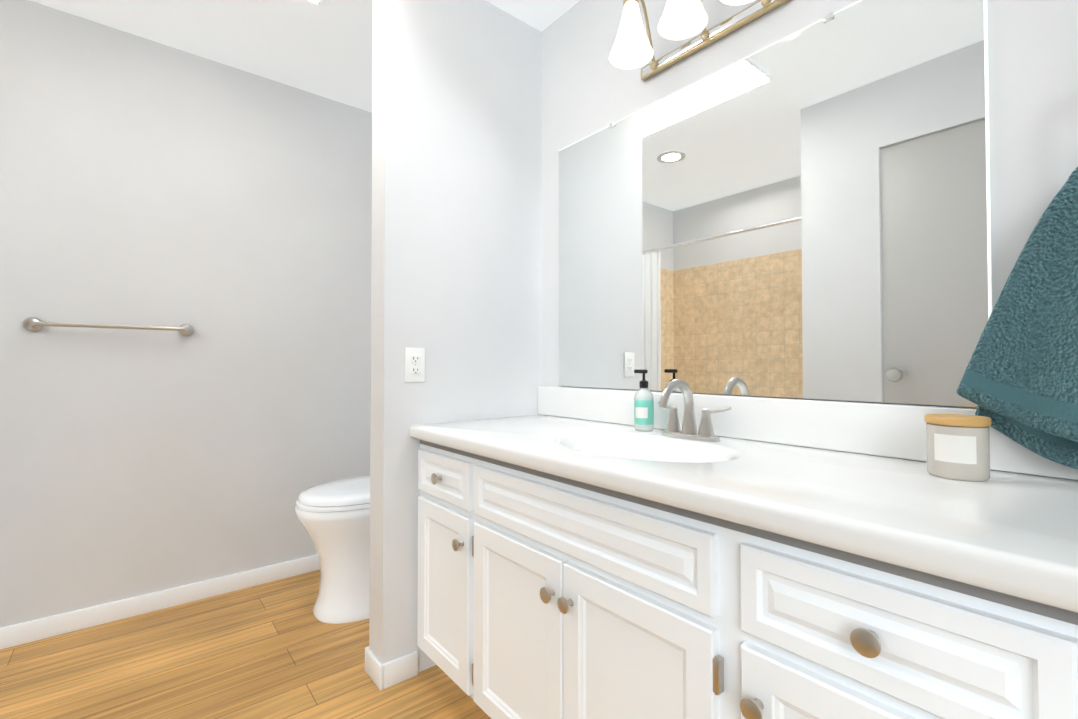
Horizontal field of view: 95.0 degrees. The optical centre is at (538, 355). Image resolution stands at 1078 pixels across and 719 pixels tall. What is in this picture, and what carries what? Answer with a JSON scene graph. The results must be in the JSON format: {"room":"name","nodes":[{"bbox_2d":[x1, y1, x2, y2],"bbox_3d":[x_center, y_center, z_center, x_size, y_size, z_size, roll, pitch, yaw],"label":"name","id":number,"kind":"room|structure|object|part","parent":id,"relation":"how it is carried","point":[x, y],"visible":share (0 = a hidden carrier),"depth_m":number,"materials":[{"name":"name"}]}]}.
{"room":"bathroom","nodes":[
{"label":"bathroom","id":0,"kind":"room"},
{"bbox_2d":[0,0,371,627],"bbox_3d":[-1.716,-0.134,2.098,2.580,2.420,0.100,1,-1,-39],"label":"wall","id":1,"kind":"structure","parent":0,"point":[224,211],"depth_m":2.12,"materials":[{"name":"white paint"}]},
{"bbox_2d":[23,317,192,335],"bbox_3d":[-1.707,-0.116,1.988,0.525,0.054,0.078,1,-1,-39],"label":"towel bar","id":2,"kind":"object","parent":1,"relation":"attached to","point":[33,324],"visible":1,"depth_m":1.94,"materials":[{"name":"silver metal"}]},
{"bbox_2d":[0,554,319,649],"bbox_3d":[-1.353,1.041,2.305,1.708,0.078,0.012,1,-1,-39],"label":"baseboard","id":3,"kind":"structure","parent":1,"relation":"attached to","point":[41,628],"depth_m":2.06,"materials":[{"name":"white wood"}]},
{"bbox_2d":[0,570,490,718],"bbox_3d":[-0.660,1.081,0.875,2.680,0.050,3.300,1,-1,-39],"label":"floor","id":4,"kind":"structure","parent":0,"point":[277,649],"depth_m":1.67,"materials":[{"name":"brown wood"}]},
{"bbox_2d":[295,476,369,623],"bbox_3d":[-0.681,0.663,2.238,0.777,0.829,0.430,1,-1,-39],"label":"toilet","id":5,"kind":"object","parent":4,"relation":"on","point":[333,517],"visible":0.25,"depth_m":2.00,"materials":[{"name":"white ceramic"}]},
{"bbox_3d":[-0.746,0.612,2.185,0.598,0.019,0.386,1,-1,-39],"label":"seat","id":6,"kind":"part","parent":5,"relation":"part of","materials":[{"name":"white ceramic"}]},
{"bbox_3d":[-0.743,0.582,2.188,0.590,0.040,0.382,1,-1,-39],"label":"lid","id":7,"kind":"part","parent":5,"relation":"part of","materials":[{"name":"white ceramic"}]},
{"bbox_2d":[410,379,1077,718],"bbox_3d":[0.420,0.558,1.060,0.585,1.000,1.996,1,-1,-39],"label":"bathroom vanity","id":8,"kind":"object","parent":4,"relation":"on","point":[588,553],"visible":1,"depth_m":0.88,"materials":[{"name":"white paint"}]},
{"bbox_3d":[-0.314,0.377,1.515,0.027,0.034,0.034,1,-1,-39],"label":"knob","id":9,"kind":"part","parent":8,"relation":"part of","materials":[{"name":"silver metal"}]},
{"bbox_3d":[-0.295,0.714,1.524,0.019,0.495,0.320,1,-1,-39],"label":"door","id":10,"kind":"part","parent":8,"relation":"part of","materials":[{"name":"white paint"}]},
{"bbox_3d":[-0.295,0.377,1.530,0.019,0.135,0.320,1,-1,-39],"label":"drawer","id":11,"kind":"part","parent":8,"relation":"part of","materials":[{"name":"white paint"}]},
{"bbox_3d":[-0.231,0.540,1.412,0.027,0.034,0.034,1,-1,-39],"label":"knob","id":12,"kind":"part","parent":8,"relation":"part of","materials":[{"name":"silver metal"}]},
{"bbox_3d":[-0.060,0.709,1.239,0.019,0.495,0.366,1,-1,-39],"label":"door","id":13,"kind":"part","parent":8,"relation":"part of","materials":[{"name":"white paint"}]},
{"bbox_3d":[0.020,0.534,1.107,0.027,0.034,0.034,1,-1,-39],"label":"knob","id":14,"kind":"part","parent":8,"relation":"part of","materials":[{"name":"silver metal"}]},
{"bbox_3d":[0.059,0.534,1.061,0.027,0.034,0.034,1,-1,-39],"label":"knob","id":15,"kind":"part","parent":8,"relation":"part of","materials":[{"name":"silver metal"}]},
{"bbox_3d":[0.058,0.370,1.102,0.019,0.135,0.736,1,-1,-39],"label":"drawer","id":16,"kind":"part","parent":8,"relation":"part of","materials":[{"name":"white paint"}]},
{"bbox_3d":[0.175,0.704,0.954,0.019,0.495,0.366,1,-1,-39],"label":"door","id":17,"kind":"part","parent":8,"relation":"part of","materials":[{"name":"white paint"}]},
{"bbox_2d":[634,369,653,430],"bbox_3d":[0.320,0.136,1.517,0.059,0.186,0.063,1,-1,-39],"label":"soap bottle","id":18,"kind":"object","parent":8,"relation":"on","point":[643,410],"visible":0.98,"depth_m":1.49,"materials":[{"name":"white"}]},
{"bbox_2d":[658,379,731,441],"bbox_3d":[0.378,0.144,1.337,0.160,0.164,0.234,1,-1,-39],"label":"faucet","id":19,"kind":"object","parent":8,"relation":"on","point":[673,433],"depth_m":1.35,"materials":[{"name":"silver metal"}]},
{"bbox_3d":[0.322,0.528,0.741,0.027,0.034,0.034,1,-1,-39],"label":"knob","id":20,"kind":"part","parent":8,"relation":"part of","materials":[{"name":"silver metal"}]},
{"bbox_3d":[0.436,0.699,0.637,0.019,0.495,0.360,1,-1,-39],"label":"door","id":21,"kind":"part","parent":8,"relation":"part of","materials":[{"name":"white paint"}]},
{"bbox_3d":[0.418,0.362,0.628,0.027,0.034,0.034,1,-1,-39],"label":"knob","id":22,"kind":"part","parent":8,"relation":"part of","materials":[{"name":"silver metal"}]},
{"bbox_3d":[0.436,0.362,0.643,0.019,0.135,0.360,1,-1,-39],"label":"drawer","id":23,"kind":"part","parent":8,"relation":"part of","materials":[{"name":"white paint"}]},
{"bbox_2d":[924,414,991,480],"bbox_3d":[0.760,0.164,0.897,0.093,0.108,0.093,1,-1,-39],"label":"candle","id":24,"kind":"object","parent":8,"relation":"on","point":[958,446],"visible":1,"depth_m":0.86,"materials":[{"name":"glass"},{"name":"wood"},{"name":"paper"}]},
{"bbox_3d":[0.760,0.117,0.898,0.093,0.014,0.093,1,-1,-39],"label":"lid","id":25,"kind":"part","parent":24,"relation":"part of","materials":[{"name":"brown wood"}]},
{"bbox_2d":[30,0,579,112],"bbox_3d":[-0.660,-1.389,0.916,2.680,0.050,3.300,1,-1,-39],"label":"ceiling","id":26,"kind":"structure","parent":0,"point":[324,48],"depth_m":2.04,"materials":[{"name":"paint"}]},
{"bbox_2d":[369,0,541,672],"bbox_3d":[-0.283,-0.138,1.864,0.666,2.420,0.115,1,-1,-39],"label":"wall","id":27,"kind":"structure","parent":0,"point":[456,278],"depth_m":1.75,"materials":[{"name":"white paint"}]},
{"bbox_2d":[365,646,368,670],"bbox_3d":[-0.328,1.034,1.889,0.678,0.078,0.012,1,-1,-39],"label":"baseboard","id":28,"kind":"structure","parent":27,"relation":"attached to","point":[365,656],"depth_m":1.67,"materials":[{"name":"white wood"}]},
{"bbox_2d":[366,648,383,690],"bbox_3d":[-0.540,1.029,1.624,0.012,0.078,0.127,1,-1,-39],"label":"baseboard","id":29,"kind":"structure","parent":27,"relation":"attached to","point":[374,668],"depth_m":1.61,"materials":[{"name":"white wood"}]},
{"bbox_2d":[383,651,417,688],"bbox_3d":[-0.454,1.029,1.621,0.118,0.078,0.012,1,-1,-39],"label":"baseboard","id":30,"kind":"structure","parent":27,"relation":"attached to","point":[400,669],"depth_m":1.61,"materials":[{"name":"white wood"}]},
{"bbox_2d":[405,347,424,381],"bbox_3d":[-0.418,0.031,1.669,0.072,0.116,0.008,1,-1,-39],"label":"electrical outlet","id":31,"kind":"object","parent":27,"relation":"attached to","point":[414,364],"visible":1,"depth_m":1.67,"materials":[{"name":"white plastic"}]},
{"bbox_2d":[542,0,1077,408],"bbox_3d":[0.336,-0.140,1.716,0.100,2.420,3.300,1,-1,-39],"label":"wall","id":32,"kind":"structure","parent":0,"point":[588,88],"depth_m":1.26,"materials":[{"name":"white paint"}]},
{"bbox_2d":[609,0,789,80],"bbox_3d":[0.421,-1.027,1.388,0.200,0.235,0.496,1,-1,-39],"label":"sconce","id":33,"kind":"object","parent":32,"relation":"attached to","point":[632,47],"visible":1,"depth_m":1.44,"materials":[{"name":"white glass"}]},
{"bbox_3d":[0.281,-0.993,1.506,0.134,0.162,0.134,1,-1,-39],"label":"lamp shade","id":34,"kind":"part","parent":33,"relation":"part of","materials":[{"name":"white glass"}]},
{"bbox_3d":[0.324,-1.033,1.542,0.122,0.218,0.010,1,-1,-39],"label":"arm","id":35,"kind":"part","parent":33,"relation":"part of"},
{"bbox_3d":[0.397,-0.994,1.365,0.052,0.085,0.052,1,-1,-39],"label":"bulb","id":36,"kind":"part","parent":33,"relation":"part of","materials":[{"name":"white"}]},
{"bbox_3d":[0.397,-0.995,1.365,0.134,0.162,0.134,1,-1,-39],"label":"lamp shade","id":37,"kind":"part","parent":33,"relation":"part of","materials":[{"name":"white glass"}]},
{"bbox_3d":[0.511,-0.998,1.227,0.134,0.162,0.134,1,-1,-39],"label":"lamp shade","id":38,"kind":"part","parent":33,"relation":"part of","materials":[{"name":"white glass"}]},
{"bbox_2d":[559,0,991,406],"bbox_3d":[0.481,-0.355,1.454,0.010,0.931,1.260,1,-1,-39],"label":"mirror","id":39,"kind":"object","parent":32,"relation":"attached to","point":[804,213],"visible":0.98,"depth_m":1.24,"materials":[{"name":"clear glass"}]},
{"bbox_2d":[538,386,1077,479],"bbox_3d":[0.637,0.167,1.246,0.022,0.115,1.996,1,-1,-39],"label":"backsplash","id":40,"kind":"structure","parent":32,"relation":"attached to","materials":[{"name":"white stone"}]},
{"bbox_2d":[957,167,1077,468],"bbox_3d":[0.954,-0.158,0.792,0.118,0.718,0.426,1,-1,-39],"label":"towel","id":41,"kind":"object","parent":32,"relation":"attached to","point":[1018,384],"visible":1,"depth_m":0.85,"materials":[{"name":"teal fabric"}]}
]}

